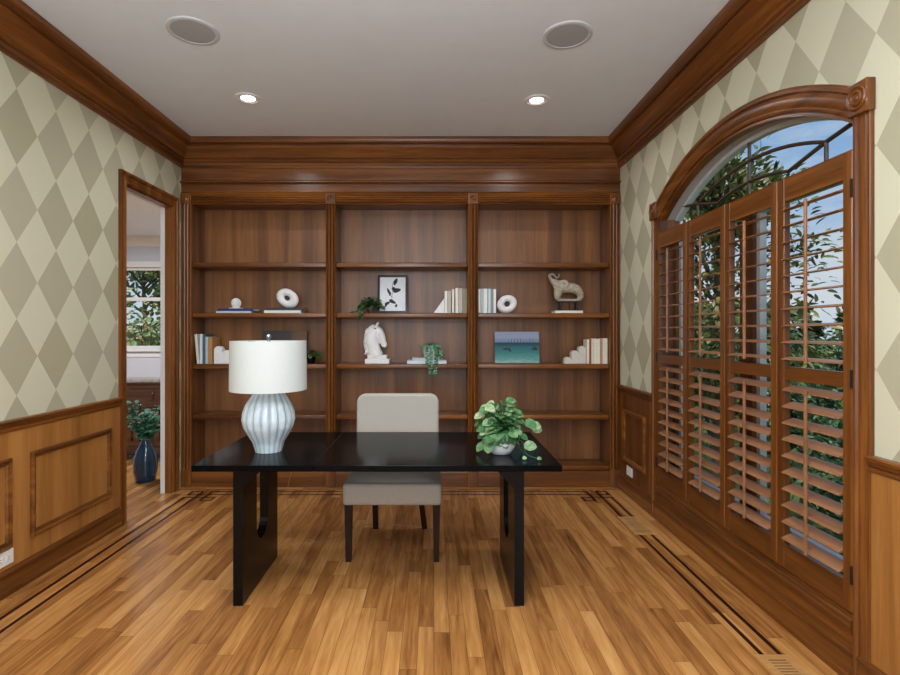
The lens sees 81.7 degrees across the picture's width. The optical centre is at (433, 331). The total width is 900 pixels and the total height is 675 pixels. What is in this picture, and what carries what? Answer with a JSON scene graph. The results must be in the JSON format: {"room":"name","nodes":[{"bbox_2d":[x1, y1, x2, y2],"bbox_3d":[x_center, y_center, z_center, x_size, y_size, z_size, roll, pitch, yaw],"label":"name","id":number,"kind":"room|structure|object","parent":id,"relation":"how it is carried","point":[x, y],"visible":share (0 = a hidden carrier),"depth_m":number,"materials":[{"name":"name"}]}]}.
{"room":"home office","nodes":[
{"label":"home office","id":0,"kind":"room"},
{"bbox_2d":[0,51,180,572],"bbox_3d":[-2.221,-0.150,3.350,0.107,3.000,11.500,0,0,0],"label":"wall","id":1,"kind":"structure","parent":0,"point":[60,160],"depth_m":3.03,"materials":[{"name":"paper"}]},
{"bbox_2d":[0,547,13,568],"bbox_3d":[-2.184,1.155,2.640,0.009,0.076,0.120,0,0,0],"label":"wall outlet","id":2,"kind":"object","parent":1,"relation":"attached to","point":[6,557],"visible":1,"depth_m":2.65,"materials":[{"name":"plastic"}]},
{"bbox_2d":[6,553,10,560],"bbox_3d":[-2.181,1.155,2.666,0.004,0.030,0.034,0,0,0],"label":"socket","id":3,"kind":"object","parent":2,"relation":"attached to","point":[8,555],"depth_m":2.66,"materials":[{"name":"plastic"}]},
{"bbox_2d":[0,507,121,600],"bbox_3d":[-2.187,1.282,0.613,0.026,0.135,6.025,0,0,0],"label":"baseboard","id":4,"kind":"structure","parent":1,"relation":"attached to","point":[14,578],"depth_m":3.00,"materials":[{"name":"brown wood"}]},
{"bbox_2d":[0,397,123,433],"bbox_3d":[-2.182,0.484,0.613,0.036,0.061,6.026,0,0,0],"label":"trim","id":5,"kind":"structure","parent":1,"relation":"attached to","point":[6,426],"depth_m":2.99,"materials":[{"name":"brown wood"}]},
{"bbox_2d":[0,0,190,167],"bbox_3d":[-2.125,-1.537,1.065,0.150,0.224,6.930,0,0,0],"label":"trim","id":6,"kind":"structure","parent":1,"relation":"attached to","point":[26,37],"depth_m":3.13,"materials":[{"name":"brown wood"}]},
{"bbox_2d":[118,169,178,524],"bbox_3d":[-2.231,0.106,4.031,0.114,2.487,0.814,0,0,0],"label":"door frame","id":7,"kind":"structure","parent":1,"relation":"in","point":[129,183],"depth_m":4.35,"materials":[{"name":"brown wood"}]},
{"bbox_2d":[183,136,617,167],"bbox_3d":[-0.290,-1.537,4.455,3.820,0.224,0.150,0,0,0],"label":"trim","id":8,"kind":"structure","parent":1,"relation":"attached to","point":[202,151],"depth_m":4.46,"materials":[{"name":"brown wood"}]},
{"bbox_2d":[127,246,159,376],"bbox_3d":[-4.888,-0.150,9.075,5.225,3.000,0.150,0,0,0],"label":"wall","id":9,"kind":"structure","parent":0,"point":[136,366],"depth_m":9.00,"materials":[{"name":"paint"}]},
{"bbox_2d":[127,261,159,350],"bbox_3d":[-5.390,-0.425,9.015,1.660,1.590,0.130,0,0,0],"label":"window","id":10,"kind":"structure","parent":9,"relation":"in","point":[129,263],"depth_m":9.04,"materials":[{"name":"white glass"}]},
{"bbox_2d":[127,236,159,245],"bbox_3d":[-4.888,-1.565,8.945,5.225,0.169,0.110,0,0,0],"label":"trim","id":11,"kind":"structure","parent":9,"relation":"attached to","point":[131,240],"depth_m":8.94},
{"bbox_2d":[127,354,159,356],"bbox_3d":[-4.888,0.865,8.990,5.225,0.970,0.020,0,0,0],"label":"trim","id":12,"kind":"structure","parent":9,"relation":"attached to","point":[128,355],"depth_m":8.98,"materials":[{"name":"white paint"}]},
{"bbox_2d":[22,0,728,235],"bbox_3d":[-2.890,-1.710,3.350,9.420,0.120,11.700,0,0,0],"label":"ceiling","id":13,"kind":"structure","parent":0,"point":[316,67],"depth_m":3.17,"materials":[{"name":"paint"}]},
{"bbox_2d":[165,16,219,44],"bbox_3d":[-1.320,-1.645,2.850,0.274,0.009,0.274,0,0,0],"label":"ceiling speaker","id":14,"kind":"object","parent":13,"relation":"attached to","point":[188,29],"visible":1,"depth_m":2.83},
{"bbox_2d":[170,20,214,42],"bbox_3d":[-1.320,-1.646,2.850,0.226,0.008,0.226,0,0,0],"label":"grille","id":15,"kind":"object","parent":14,"relation":"attached to","point":[189,31],"depth_m":2.84,"materials":[{"name":"white plastic"}]},
{"bbox_2d":[235,92,261,103],"bbox_3d":[-1.310,-1.646,3.667,0.180,0.008,0.180,0,0,0],"label":"recessed light","id":16,"kind":"object","parent":13,"relation":"in","point":[244,97],"visible":1,"depth_m":3.66,"materials":[{"name":"white metal"}]},
{"bbox_2d":[524,94,549,105],"bbox_3d":[0.730,-1.646,3.698,0.180,0.008,0.180,0,0,0],"label":"recessed light","id":17,"kind":"object","parent":13,"relation":"in","point":[537,99],"visible":1,"depth_m":3.69,"materials":[{"name":"white metal"}]},
{"bbox_2d":[542,20,592,48],"bbox_3d":[0.740,-1.645,2.890,0.274,0.009,0.274,0,0,0],"label":"ceiling speaker","id":18,"kind":"object","parent":13,"relation":"attached to","point":[572,33],"visible":1,"depth_m":2.87},
{"bbox_2d":[546,24,587,46],"bbox_3d":[0.740,-1.646,2.890,0.226,0.008,0.226,0,0,0],"label":"grille","id":19,"kind":"object","parent":18,"relation":"attached to","point":[557,35],"depth_m":2.88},
{"bbox_2d":[0,453,837,674],"bbox_3d":[-2.980,1.375,3.350,9.240,0.051,11.500,0,0,0],"label":"floor","id":20,"kind":"structure","parent":0,"point":[153,595],"depth_m":2.64,"materials":[{"name":"brown wood"}]},
{"bbox_2d":[127,377,159,452],"bbox_3d":[-3.250,0.944,5.882,1.540,0.812,0.656,0,0,0],"label":"sideboard","id":21,"kind":"object","parent":20,"relation":"on","point":[146,390],"visible":0.19,"depth_m":5.59,"materials":[{"name":"brown wood"}]},
{"bbox_2d":[133,438,157,482],"bbox_3d":[-2.619,1.155,4.720,0.204,0.389,0.204,0,0,0],"label":"floor vase","id":22,"kind":"object","parent":20,"relation":"on","point":[145,460],"visible":0.91,"depth_m":4.65,"materials":[{"name":"blue ceramic"}]},
{"bbox_2d":[127,400,159,440],"bbox_3d":[-2.628,0.797,4.728,0.366,0.379,0.336,0,0,-11],"label":"branches","id":23,"kind":"object","parent":22,"relation":"on","point":[146,428],"visible":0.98,"depth_m":4.67,"materials":[{"name":"green plant"}]},
{"bbox_2d":[191,432,561,605],"bbox_3d":[-0.274,0.995,2.910,1.778,0.710,0.840,0,0,0],"label":"desk","id":24,"kind":"object","parent":20,"relation":"on","point":[255,550],"visible":0.89,"depth_m":2.67,"materials":[{"name":"black paint"}]},
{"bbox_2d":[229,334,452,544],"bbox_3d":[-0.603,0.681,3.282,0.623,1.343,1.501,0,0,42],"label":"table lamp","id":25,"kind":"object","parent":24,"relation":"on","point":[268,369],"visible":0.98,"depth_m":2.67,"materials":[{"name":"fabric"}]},
{"bbox_2d":[474,397,541,459],"bbox_3d":[0.387,0.493,2.735,0.356,0.292,0.272,0,0,12],"label":"potted plant","id":26,"kind":"object","parent":24,"relation":"on","point":[500,433],"visible":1,"depth_m":2.69,"materials":[{"name":"green plant"}]},
{"bbox_2d":[343,393,441,561],"bbox_3d":[-0.245,0.884,3.313,0.580,0.932,0.566,0,0,0],"label":"dining chair","id":27,"kind":"object","parent":20,"relation":"on","point":[376,412],"visible":0.75,"depth_m":3.15,"materials":[{"name":"fabric"}]},
{"bbox_2d":[180,168,620,486],"bbox_3d":[-0.290,-0.037,4.669,3.820,2.775,0.342,0,0,0],"label":"bookcase","id":28,"kind":"object","parent":20,"relation":"on","point":[326,236],"visible":0.87,"depth_m":4.80,"materials":[{"name":"brown wood"}]},
{"bbox_2d":[194,334,199,363],"bbox_3d":[-2.084,0.150,4.650,0.044,0.262,0.160,0,0,0],"label":"book","id":29,"kind":"object","parent":28,"relation":"on","point":[197,336],"visible":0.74,"depth_m":4.57,"materials":[{"name":"white paper"}]},
{"bbox_2d":[200,334,202,363],"bbox_3d":[-2.048,0.149,4.655,0.023,0.262,0.170,0,0,0],"label":"book","id":30,"kind":"object","parent":28,"relation":"on","point":[201,335],"visible":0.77,"depth_m":4.57,"materials":[{"name":"white paper"}]},
{"bbox_2d":[205,337,207,363],"bbox_3d":[-1.998,0.160,4.655,0.022,0.238,0.170,0,0,0],"label":"book","id":31,"kind":"object","parent":28,"relation":"on","point":[206,338],"visible":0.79,"depth_m":4.57,"materials":[{"name":"white paper"}]},
{"bbox_2d":[203,334,212,363],"bbox_3d":[-2.023,0.149,4.655,0.022,0.262,0.170,0,0,0],"label":"book","id":32,"kind":"object","parent":28,"relation":"on","point":[204,335],"visible":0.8,"depth_m":4.57,"materials":[{"name":"blue paper"}]},
{"bbox_2d":[208,337,219,363],"bbox_3d":[-1.968,0.162,4.655,0.034,0.234,0.170,0,0,0],"label":"book","id":33,"kind":"object","parent":28,"relation":"on","point":[213,342],"visible":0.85,"depth_m":4.58,"materials":[{"name":"orange paper"}]},
{"bbox_2d":[214,346,228,363],"bbox_3d":[-1.831,0.202,4.615,0.217,0.154,0.070,0,0,0],"label":"bookend","id":34,"kind":"object","parent":28,"relation":"on","point":[221,356],"visible":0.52,"depth_m":4.58,"materials":[{"name":"white paint"}]},
{"bbox_2d":[216,311,256,312],"bbox_3d":[-1.770,-0.176,4.675,0.309,0.018,0.170,0,0,0],"label":"book","id":35,"kind":"object","parent":28,"relation":"on","point":[216,311],"visible":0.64,"depth_m":4.59,"materials":[{"name":"white paper"}]},
{"bbox_2d":[218,308,259,311],"bbox_3d":[-1.752,-0.197,4.680,0.318,0.024,0.160,0,0,4],"label":"book","id":36,"kind":"object","parent":35,"relation":"on","point":[219,309],"visible":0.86,"depth_m":4.60,"materials":[{"name":"blue paper"}]},
{"bbox_2d":[231,298,240,307],"bbox_3d":[-1.774,-0.257,4.660,0.124,0.095,0.124,0,0,0],"label":"ball ornament","id":37,"kind":"object","parent":36,"relation":"on","point":[235,303],"visible":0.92,"depth_m":4.63,"materials":[{"name":"white ceramic"}]},
{"bbox_2d":[262,331,306,340],"bbox_3d":[-1.360,0.134,4.730,0.407,0.290,0.059,0,0,0],"label":"painting","id":38,"kind":"object","parent":28,"relation":"on","point":[275,335],"visible":0.36,"depth_m":4.73,"materials":[{"name":"paint"}]},
{"bbox_2d":[264,310,305,312],"bbox_3d":[-1.334,-0.179,4.665,0.326,0.024,0.170,0,0,0],"label":"book","id":39,"kind":"object","parent":28,"relation":"on","point":[265,311],"visible":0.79,"depth_m":4.58,"materials":[{"name":"white paper"}]},
{"bbox_2d":[266,308,306,310],"bbox_3d":[-1.320,-0.203,4.675,0.327,0.024,0.170,0,0,-2],"label":"book","id":40,"kind":"object","parent":39,"relation":"on","point":[302,309],"visible":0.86,"depth_m":4.59,"materials":[{"name":"grey paper"}]},
{"bbox_2d":[276,289,298,307],"bbox_3d":[-1.313,-0.302,4.660,0.206,0.176,0.060,0,0,8],"label":"ring sculpture","id":41,"kind":"object","parent":40,"relation":"on","point":[287,298],"visible":1,"depth_m":4.64,"materials":[{"name":"white ceramic"}]},
{"bbox_2d":[307,348,321,363],"bbox_3d":[-1.084,0.211,4.596,0.188,0.136,0.162,0,0,-29],"label":"potted plant","id":42,"kind":"object","parent":28,"relation":"on","point":[310,360],"visible":0.83,"depth_m":4.59,"materials":[{"name":"green plant"}]},
{"bbox_2d":[350,297,385,318],"bbox_3d":[-0.583,-0.216,4.589,0.311,0.207,0.169,0,0,0],"label":"trailing plant","id":43,"kind":"object","parent":28,"relation":"on","point":[362,306],"visible":0.99,"depth_m":4.57,"materials":[{"name":"green plant"}]},
{"bbox_2d":[364,322,389,363],"bbox_3d":[-0.511,0.095,4.630,0.234,0.370,0.140,0,0,0],"label":"bust","id":44,"kind":"object","parent":28,"relation":"on","point":[373,337],"visible":1,"depth_m":4.58,"materials":[{"name":"white ceramic"}]},
{"bbox_2d":[377,275,407,312],"bbox_3d":[-0.372,-0.341,4.680,0.269,0.345,0.050,0,0,0],"label":"picture frame","id":45,"kind":"object","parent":28,"relation":"on","point":[392,289],"visible":0.97,"depth_m":4.68,"materials":[{"name":"white paper"}]},
{"bbox_2d":[407,360,445,363],"bbox_3d":[-0.064,0.266,4.650,0.346,0.026,0.180,0,0,0],"label":"book","id":46,"kind":"object","parent":28,"relation":"on","point":[408,361],"visible":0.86,"depth_m":4.56,"materials":[{"name":"white paper"}]},
{"bbox_2d":[412,357,441,360],"bbox_3d":[-0.061,0.240,4.650,0.269,0.024,0.179,0,0,0],"label":"book","id":47,"kind":"object","parent":46,"relation":"on","point":[413,358],"visible":0.7,"depth_m":4.56,"materials":[{"name":"white paper"}]},
{"bbox_2d":[418,343,442,373],"bbox_3d":[-0.031,0.230,4.603,0.222,0.275,0.203,0,0,0],"label":"trailing plant","id":48,"kind":"object","parent":47,"relation":"on","point":[430,350],"visible":1,"depth_m":4.54,"materials":[{"name":"green plant"}]},
{"bbox_2d":[434,299,443,312],"bbox_3d":[0.044,-0.232,4.625,0.094,0.131,0.090,0,0,0],"label":"bookend","id":49,"kind":"object","parent":28,"relation":"on","point":[440,309],"visible":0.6,"depth_m":4.58,"materials":[{"name":"white paint"}]},
{"bbox_2d":[444,291,446,312],"bbox_3d":[0.105,-0.264,4.655,0.024,0.195,0.170,0,0,0],"label":"book","id":50,"kind":"object","parent":28,"relation":"on","point":[445,292],"visible":0.89,"depth_m":4.57,"materials":[{"name":"white paper"}]},
{"bbox_2d":[447,291,450,312],"bbox_3d":[0.135,-0.264,4.655,0.031,0.195,0.170,0,0,0],"label":"book","id":51,"kind":"object","parent":28,"relation":"on","point":[448,292],"visible":0.9,"depth_m":4.57,"materials":[{"name":"white paper"}]},
{"bbox_2d":[451,289,453,312],"bbox_3d":[0.168,-0.272,4.655,0.022,0.210,0.170,0,0,0],"label":"book","id":52,"kind":"object","parent":28,"relation":"on","point":[452,290],"visible":0.9,"depth_m":4.57,"materials":[{"name":"beige paper"}]},
{"bbox_2d":[455,288,457,312],"bbox_3d":[0.200,-0.277,4.655,0.022,0.220,0.170,0,0,0],"label":"book","id":53,"kind":"object","parent":28,"relation":"on","point":[456,289],"visible":0.9,"depth_m":4.57,"materials":[{"name":"white paper"}]},
{"bbox_2d":[458,288,462,312],"bbox_3d":[0.232,-0.276,4.655,0.038,0.218,0.170,0,0,0],"label":"book","id":54,"kind":"object","parent":28,"relation":"on","point":[460,290],"visible":0.84,"depth_m":4.57,"materials":[{"name":"beige paper"}]},
{"bbox_2d":[463,288,466,312],"bbox_3d":[0.273,-0.275,4.655,0.038,0.216,0.170,0,0,0],"label":"book","id":55,"kind":"object","parent":28,"relation":"on","point":[464,289],"visible":0.82,"depth_m":4.57,"materials":[{"name":"beige paper"}]},
{"bbox_2d":[478,289,479,312],"bbox_3d":[0.399,-0.273,4.655,0.017,0.212,0.170,0,0,0],"label":"book","id":56,"kind":"object","parent":28,"relation":"on","point":[478,289],"visible":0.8,"depth_m":4.57,"materials":[{"name":"white paper"}]},
{"bbox_2d":[480,289,482,312],"bbox_3d":[0.421,-0.274,4.655,0.023,0.214,0.170,0,0,0],"label":"book","id":57,"kind":"object","parent":28,"relation":"on","point":[481,290],"visible":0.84,"depth_m":4.57,"materials":[{"name":"grey paper"}]},
{"bbox_2d":[483,289,487,312],"bbox_3d":[0.453,-0.274,4.655,0.036,0.214,0.170,0,0,0],"label":"book","id":58,"kind":"object","parent":28,"relation":"on","point":[485,291],"visible":0.82,"depth_m":4.57,"materials":[{"name":"white paper"}]},
{"bbox_2d":[488,289,490,312],"bbox_3d":[0.487,-0.274,4.655,0.022,0.214,0.170,0,0,0],"label":"book","id":59,"kind":"object","parent":28,"relation":"on","point":[489,290],"visible":0.8,"depth_m":4.57,"materials":[{"name":"paper"}]},
{"bbox_2d":[491,289,492,312],"bbox_3d":[0.510,-0.272,4.655,0.020,0.210,0.170,0,0,0],"label":"book","id":60,"kind":"object","parent":28,"relation":"on","point":[491,289],"visible":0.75,"depth_m":4.57,"materials":[{"name":"paper"}]},
{"bbox_2d":[493,289,495,312],"bbox_3d":[0.534,-0.272,4.655,0.022,0.210,0.170,0,0,0],"label":"book","id":61,"kind":"object","parent":28,"relation":"on","point":[494,290],"visible":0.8,"depth_m":4.57,"materials":[{"name":"white paper"}]},
{"bbox_2d":[497,295,516,312],"bbox_3d":[0.651,-0.249,4.640,0.181,0.163,0.064,0,0,-8],"label":"ring sculpture","id":62,"kind":"object","parent":28,"relation":"on","point":[507,303],"visible":0.98,"depth_m":4.62,"materials":[{"name":"white ceramic"}]},
{"bbox_2d":[494,332,538,362],"bbox_3d":[0.743,0.138,4.672,0.397,0.280,0.063,0,0,0],"label":"painting","id":63,"kind":"object","parent":28,"relation":"on","point":[510,347],"visible":1,"depth_m":4.65,"materials":[{"name":"teal fabric"}]},
{"bbox_2d":[551,311,582,312],"bbox_3d":[1.184,-0.177,4.640,0.246,0.021,0.160,0,0,0],"label":"book","id":64,"kind":"object","parent":28,"relation":"on","point":[551,311],"visible":0.82,"depth_m":4.56,"materials":[{"name":"white paper"}]},
{"bbox_2d":[548,273,583,310],"bbox_3d":[1.177,-0.358,4.640,0.317,0.338,0.110,0,0,0],"label":"sculpture","id":65,"kind":"object","parent":64,"relation":"on","point":[560,287],"visible":1,"depth_m":4.61,"materials":[{"name":"stone"}]},
{"bbox_2d":[563,346,585,363],"bbox_3d":[1.244,0.201,4.615,0.189,0.156,0.070,0,0,0],"label":"bookend","id":66,"kind":"object","parent":28,"relation":"on","point":[579,356],"visible":1,"depth_m":4.58,"materials":[{"name":"stone"}]},
{"bbox_2d":[583,339,588,363],"bbox_3d":[1.353,0.173,4.625,0.020,0.213,0.110,0,0,0],"label":"book","id":67,"kind":"object","parent":28,"relation":"on","point":[585,341],"visible":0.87,"depth_m":4.58,"materials":[{"name":"white paper"}]},
{"bbox_2d":[588,339,590,363],"bbox_3d":[1.374,0.170,4.625,0.018,0.218,0.110,0,0,0],"label":"book","id":68,"kind":"object","parent":28,"relation":"on","point":[588,339],"visible":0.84,"depth_m":4.57,"materials":[{"name":"brown paper"}]},
{"bbox_2d":[591,339,593,363],"bbox_3d":[1.396,0.172,4.625,0.023,0.216,0.110,0,0,0],"label":"book","id":69,"kind":"object","parent":28,"relation":"on","point":[592,340],"visible":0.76,"depth_m":4.57,"materials":[{"name":"beige paper"}]},
{"bbox_2d":[591,338,596,363],"bbox_3d":[1.421,0.169,4.625,0.025,0.221,0.110,0,0,0],"label":"book","id":70,"kind":"object","parent":28,"relation":"on","point":[595,340],"visible":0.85,"depth_m":4.57,"materials":[{"name":"beige paper"}]},
{"bbox_2d":[597,339,599,363],"bbox_3d":[1.447,0.170,4.625,0.022,0.218,0.110,0,0,0],"label":"book","id":71,"kind":"object","parent":28,"relation":"on","point":[598,340],"visible":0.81,"depth_m":4.57,"materials":[{"name":"beige paper"}]},
{"bbox_2d":[600,339,602,363],"bbox_3d":[1.470,0.171,4.625,0.022,0.217,0.110,0,0,0],"label":"book","id":72,"kind":"object","parent":28,"relation":"on","point":[601,340],"visible":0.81,"depth_m":4.57,"materials":[{"name":"beige paper"}]},
{"bbox_2d":[599,338,606,363],"bbox_3d":[1.504,0.167,4.625,0.042,0.224,0.110,0,0,0],"label":"book","id":73,"kind":"object","parent":28,"relation":"on","point":[604,339],"visible":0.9,"depth_m":4.57,"materials":[{"name":"white paper"}]},
{"bbox_2d":[618,517,656,534],"bbox_3d":[1.411,1.350,3.630,0.142,0.002,0.340,0,0,0],"label":"floor vent","id":74,"kind":"object","parent":20,"relation":"in","point":[634,524],"visible":1,"depth_m":3.61,"materials":[{"name":"brown wood"}]},
{"bbox_2d":[754,654,809,674],"bbox_3d":[1.411,1.350,2.013,0.142,0.002,0.325,0,0,0],"label":"floor vent","id":75,"kind":"object","parent":20,"relation":"in","point":[778,664],"visible":1,"depth_m":2.11,"materials":[{"name":"brown wood"}]},
{"bbox_2d":[619,0,899,674],"bbox_3d":[1.679,-0.150,1.275,0.182,3.000,7.350,0,0,0],"label":"wall","id":76,"kind":"structure","parent":0,"point":[837,42],"depth_m":2.06,"materials":[{"name":"paper"}]},
{"bbox_2d":[626,465,632,477],"bbox_3d":[1.604,1.145,4.270,0.009,0.076,0.120,0,0,0],"label":"wall outlet","id":77,"kind":"object","parent":76,"relation":"attached to","point":[629,471],"visible":1,"depth_m":4.26,"materials":[{"name":"plastic"}]},
{"bbox_2d":[617,384,650,401],"bbox_3d":[1.602,0.484,4.174,0.036,0.061,0.702,0,0,0],"label":"trim","id":78,"kind":"structure","parent":76,"relation":"attached to","point":[635,392],"depth_m":4.12,"materials":[{"name":"brown wood"}]},
{"bbox_2d":[609,0,810,167],"bbox_3d":[1.545,-1.537,1.065,0.150,0.224,6.930,0,0,0],"label":"trim","id":79,"kind":"structure","parent":76,"relation":"attached to","point":[740,27],"depth_m":2.98,"materials":[{"name":"brown wood"}]},
{"bbox_2d":[618,472,886,674],"bbox_3d":[1.607,1.282,1.062,0.026,0.135,6.925,0,0,0],"label":"baseboard","id":80,"kind":"structure","parent":76,"relation":"attached to","point":[834,652],"depth_m":2.53,"materials":[{"name":"brown wood"}]},
{"bbox_2d":[649,77,875,674],"bbox_3d":[1.672,0.085,2.868,0.196,2.530,1.930,0,0,0],"label":"window","id":81,"kind":"structure","parent":76,"relation":"in","point":[761,117],"depth_m":2.46,"materials":[{"name":"brown wood"}]},
{"bbox_2d":[656,222,686,501],"bbox_3d":[1.606,0.189,3.515,0.076,1.778,0.440,0,0,0],"label":"window shutter","id":82,"kind":"object","parent":81,"relation":"attached to","point":[669,476],"visible":0.91,"depth_m":3.51,"materials":[{"name":"brown wood"}]},
{"bbox_2d":[687,205,724,527],"bbox_3d":[1.606,0.189,3.075,0.076,1.778,0.432,0,0,0],"label":"window shutter","id":83,"kind":"object","parent":81,"relation":"attached to","point":[703,497],"visible":0.88,"depth_m":3.07,"materials":[{"name":"brown wood"}]},
{"bbox_2d":[725,182,777,562],"bbox_3d":[1.606,0.189,2.639,0.076,1.778,0.432,0,0,0],"label":"window shutter","id":84,"kind":"object","parent":81,"relation":"attached to","point":[747,524],"visible":0.94,"depth_m":2.63,"materials":[{"name":"brown wood"}]},
{"bbox_2d":[778,149,852,613],"bbox_3d":[1.606,0.189,2.199,0.076,1.778,0.440,0,0,0],"label":"window shutter","id":85,"kind":"object","parent":81,"relation":"attached to","point":[814,565],"visible":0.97,"depth_m":2.19,"materials":[{"name":"brown wood"}]},
{"bbox_2d":[865,455,899,480],"bbox_3d":[1.602,0.484,-0.243,0.036,0.061,4.313,0,0,0],"label":"trim","id":86,"kind":"structure","parent":76,"relation":"attached to","point":[881,466],"depth_m":1.84,"materials":[{"name":"brown wood"}]},
{"label":"outside","id":87,"kind":"structure","parent":0,"visible":0},
{"bbox_2d":[694,339,842,555],"bbox_3d":[70.950,2.025,60.000,138.100,0.150,160.000,0,0,0],"label":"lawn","id":88,"kind":"structure","parent":87,"point":[796,464],"depth_m":7.43,"materials":[{"name":"green plant"}]},
{"bbox_2d":[694,346,769,457],"bbox_3d":[4.450,1.094,8.277,1.793,1.756,1.749,0,0,40],"label":"shrub","id":89,"kind":"object","parent":88,"relation":"on","point":[702,416],"visible":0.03,"depth_m":8.32,"materials":[{"name":"green plant"}]},
{"bbox_2d":[694,304,790,363],"bbox_3d":[12.015,0.539,21.947,5.488,3.683,5.212,0,0,0],"label":"tree","id":90,"kind":"object","parent":88,"relation":"on","point":[695,306],"visible":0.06,"depth_m":21.41,"materials":[{"name":"green plant"}]},
{"bbox_2d":[682,135,842,487],"bbox_3d":[3.252,-0.116,6.121,2.462,4.143,2.659,0,0,-19],"label":"magnolia tree","id":91,"kind":"object","parent":88,"relation":"on","point":[740,176],"visible":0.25,"depth_m":5.69,"materials":[{"name":"green plant"}]},
{"bbox_2d":[735,299,801,356],"bbox_3d":[16.814,0.187,27.913,5.262,4.296,5.540,0,0,25],"label":"tree","id":92,"kind":"object","parent":88,"relation":"on","point":[736,300],"visible":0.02,"depth_m":27.64,"materials":[{"name":"green plant"}]},
{"bbox_2d":[735,299,830,353],"bbox_3d":[21.644,0.167,33.142,5.412,4.662,5.139,0,0,0],"label":"tree","id":93,"kind":"object","parent":88,"relation":"on","point":[817,330],"visible":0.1,"depth_m":31.85,"materials":[{"name":"green plant"}]},
{"bbox_2d":[735,384,842,532],"bbox_3d":[3.477,1.215,4.948,1.397,1.538,1.058,0,0,7],"label":"shrub","id":94,"kind":"object","parent":88,"relation":"on","point":[796,397],"visible":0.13,"depth_m":4.82,"materials":[{"name":"green plant"}]},
{"bbox_2d":[767,332,842,438],"bbox_3d":[6.959,1.018,9.564,2.256,2.074,2.213,0,0,25],"label":"shrub","id":95,"kind":"object","parent":88,"relation":"on","point":[818,421],"visible":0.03,"depth_m":9.19,"materials":[{"name":"green plant"}]},
{"bbox_2d":[790,345,842,474],"bbox_3d":[5.552,1.061,6.925,1.855,1.912,1.723,0,0,-36],"label":"shrub","id":96,"kind":"object","parent":88,"relation":"on","point":[839,367],"visible":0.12,"depth_m":6.98,"materials":[{"name":"green plant"}]},
{"bbox_2d":[793,409,842,554],"bbox_3d":[3.250,1.213,3.764,1.331,1.501,1.065,0,0,-27],"label":"shrub","id":97,"kind":"object","parent":88,"relation":"on","point":[823,438],"visible":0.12,"depth_m":3.87,"materials":[{"name":"green plant"}]},
{"bbox_2d":[826,312,842,354],"bbox_3d":[26.426,0.480,30.846,5.290,4.112,5.111,0,0,-32],"label":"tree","id":98,"kind":"object","parent":88,"relation":"on","point":[838,333],"visible":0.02,"depth_m":32.40,"materials":[{"name":"green plant"}]},
{"bbox_2d":[827,307,842,348],"bbox_3d":[31.327,0.137,37.001,5.468,4.752,5.297,0,0,0],"label":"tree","id":99,"kind":"object","parent":88,"relation":"on","point":[839,318],"visible":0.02,"depth_m":37.51,"materials":[{"name":"green plant"}]},
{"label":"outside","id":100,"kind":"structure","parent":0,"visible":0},
{"bbox_3d":[-69.050,2.025,74.650,141.900,0.150,130.700,0,0,0],"label":"lawn","id":101,"kind":"structure","parent":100,"visible":0},
{"bbox_2d":[127,271,159,345],"bbox_3d":[-7.255,-0.268,13.308,4.256,4.714,3.320,0,0,20],"label":"maple tree","id":102,"kind":"object","parent":101,"relation":"on","point":[143,336],"visible":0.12,"depth_m":12.97,"materials":[{"name":"green plant"}]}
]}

